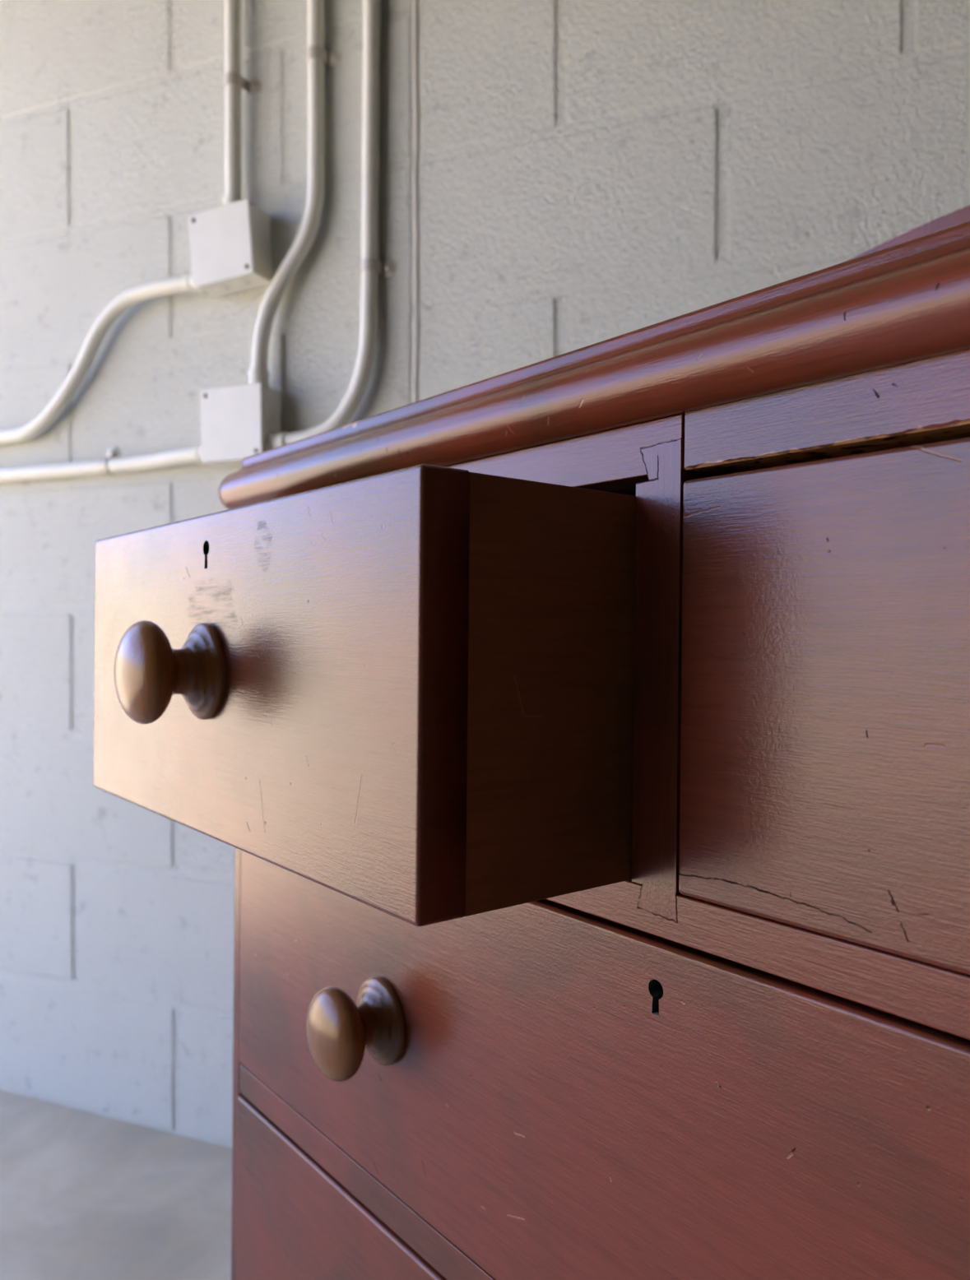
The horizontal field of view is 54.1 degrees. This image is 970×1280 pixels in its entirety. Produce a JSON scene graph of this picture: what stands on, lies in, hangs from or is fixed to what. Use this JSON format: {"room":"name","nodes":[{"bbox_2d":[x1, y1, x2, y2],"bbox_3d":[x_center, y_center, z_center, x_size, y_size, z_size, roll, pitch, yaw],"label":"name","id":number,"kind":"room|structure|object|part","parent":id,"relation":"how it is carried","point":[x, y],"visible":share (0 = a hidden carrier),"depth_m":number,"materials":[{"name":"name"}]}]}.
{"room":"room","nodes":[
{"label":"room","id":0,"kind":"room"},
{"bbox_2d":[0,1089,231,1279],"bbox_3d":[0.440,0.926,-2.303,7.050,0.200,6.700,0,1,22],"label":"floor","id":1,"kind":"structure","parent":0,"point":[85,1195],"depth_m":1.31,"materials":[{"name":"concrete"}]},
{"bbox_2d":[93,204,969,1279],"bbox_3d":[0.186,0.229,0.509,0.624,1.129,0.928,0,0,-39],"label":"dresser","id":2,"kind":"object","parent":1,"relation":"on","point":[578,739],"visible":1,"depth_m":0.40,"materials":[{"name":"brown wood"}]},
{"bbox_3d":[-0.169,0.017,0.499,0.046,0.054,0.054,0,0,-39],"label":"knob","id":3,"kind":"part","parent":2,"relation":"part of","materials":[{"name":"brown wood"}]},
{"bbox_3d":[-0.027,0.283,0.897,0.440,0.766,0.015,0,0,-39],"label":"panel","id":4,"kind":"part","parent":2,"relation":"part of","materials":[{"name":"brown wood"}]},
{"bbox_3d":[-0.142,0.019,0.520,0.023,0.175,0.404,0,0,-39],"label":"drawer","id":5,"kind":"part","parent":2,"relation":"part of","materials":[{"name":"brown wood"}]},
{"bbox_3d":[0.079,0.478,0.425,0.023,0.225,0.858,0,0,-39],"label":"drawer","id":6,"kind":"part","parent":2,"relation":"part of","materials":[{"name":"brown wood"}]},
{"bbox_3d":[-0.081,0.235,0.573,0.046,0.054,0.054,0,0,-39],"label":"knob","id":7,"kind":"part","parent":2,"relation":"part of","materials":[{"name":"brown wood"}]},
{"bbox_3d":[0.085,0.353,0.428,0.030,0.022,0.859,0,0,-39],"label":"rail","id":8,"kind":"part","parent":2,"relation":"part of","materials":[{"name":"brown wood"}]},
{"bbox_3d":[0.129,0.022,0.486,0.357,0.174,0.012,0,0,-39],"label":"drawer","id":9,"kind":"part","parent":2,"relation":"part of","materials":[{"name":"brown wood"}]},
{"bbox_3d":[-0.044,-0.087,0.587,0.022,0.024,0.441,0,0,-39],"label":"rail","id":10,"kind":"part","parent":2,"relation":"part of","materials":[{"name":"brown wood"}]},
{"bbox_3d":[0.082,0.236,0.424,0.023,0.207,0.858,0,0,-39],"label":"drawer","id":11,"kind":"part","parent":2,"relation":"part of","materials":[{"name":"brown wood"}]},
{"bbox_3d":[0.087,0.120,0.427,0.030,0.021,0.859,0,0,-39],"label":"rail","id":12,"kind":"part","parent":2,"relation":"part of","materials":[{"name":"brown wood"}]},
{"bbox_3d":[0.222,0.023,0.251,0.023,0.178,0.416,0,0,-39],"label":"drawer","id":13,"kind":"part","parent":2,"relation":"part of","materials":[{"name":"brown wood"}]},
{"bbox_3d":[0.224,-0.083,0.251,0.022,0.024,0.416,0,0,-39],"label":"rail","id":14,"kind":"part","parent":2,"relation":"part of","materials":[{"name":"brown wood"}]},
{"bbox_2d":[0,0,969,1147],"bbox_3d":[1.667,-0.619,0.684,7.050,3.200,0.200,0,1,22],"label":"wall","id":15,"kind":"structure","parent":0,"point":[556,178],"depth_m":1.38,"materials":[{"name":"grey concrete"}]},
{"bbox_2d":[0,271,206,444],"bbox_3d":[-0.924,-0.436,1.615,1.112,0.226,0.034,0,1,23],"label":"conduit","id":16,"kind":"object","parent":15,"relation":"attached to","point":[130,297],"visible":0.94,"depth_m":1.48,"materials":[{"name":"white plastic"}]},
{"bbox_2d":[0,443,213,482],"bbox_3d":[-0.918,-0.284,1.610,1.129,0.046,0.042,0,1,22],"label":"conduit","id":17,"kind":"object","parent":15,"relation":"attached to","point":[112,464],"visible":0.88,"depth_m":1.48,"materials":[{"name":"white plastic"}]},
{"bbox_2d":[188,198,273,296],"bbox_3d":[-0.367,-0.564,1.373,0.112,0.112,0.059,0,1,22],"label":"junction box","id":18,"kind":"object","parent":15,"relation":"attached to","point":[230,244],"visible":0.99,"depth_m":1.35,"materials":[{"name":"paint"}]},
{"bbox_3d":[-0.376,-0.564,1.350,0.105,0.105,0.002,-4,-1,22],"label":"plate","id":19,"kind":"part","parent":18,"relation":"part of","materials":[{"name":"paint"}]},
{"bbox_2d":[200,382,281,466],"bbox_3d":[-0.352,-0.309,1.372,0.105,0.105,0.057,0,1,22],"label":"junction box","id":20,"kind":"object","parent":15,"relation":"attached to","point":[236,421],"visible":0.78,"depth_m":1.35,"materials":[{"name":"paint"}]},
{"bbox_2d":[222,0,260,205],"bbox_3d":[-0.356,-1.373,1.368,0.050,1.519,0.036,0,1,22],"label":"conduit","id":21,"kind":"object","parent":15,"relation":"attached to","point":[234,81],"visible":0.78,"depth_m":1.37,"materials":[{"name":"white plastic"}]},
{"bbox_2d":[248,0,341,388],"bbox_3d":[-0.271,-1.245,1.334,0.139,1.774,0.033,0,1,15],"label":"conduit","id":22,"kind":"object","parent":15,"relation":"attached to","point":[317,55],"visible":0.97,"depth_m":1.33,"materials":[{"name":"white plastic"}]},
{"bbox_2d":[264,0,395,449],"bbox_3d":[-0.215,-1.197,1.311,0.187,1.869,0.034,0,1,19],"label":"conduit","id":23,"kind":"object","parent":15,"relation":"attached to","point":[370,265],"visible":0.83,"depth_m":1.30,"materials":[{"name":"white plastic"}]}
]}

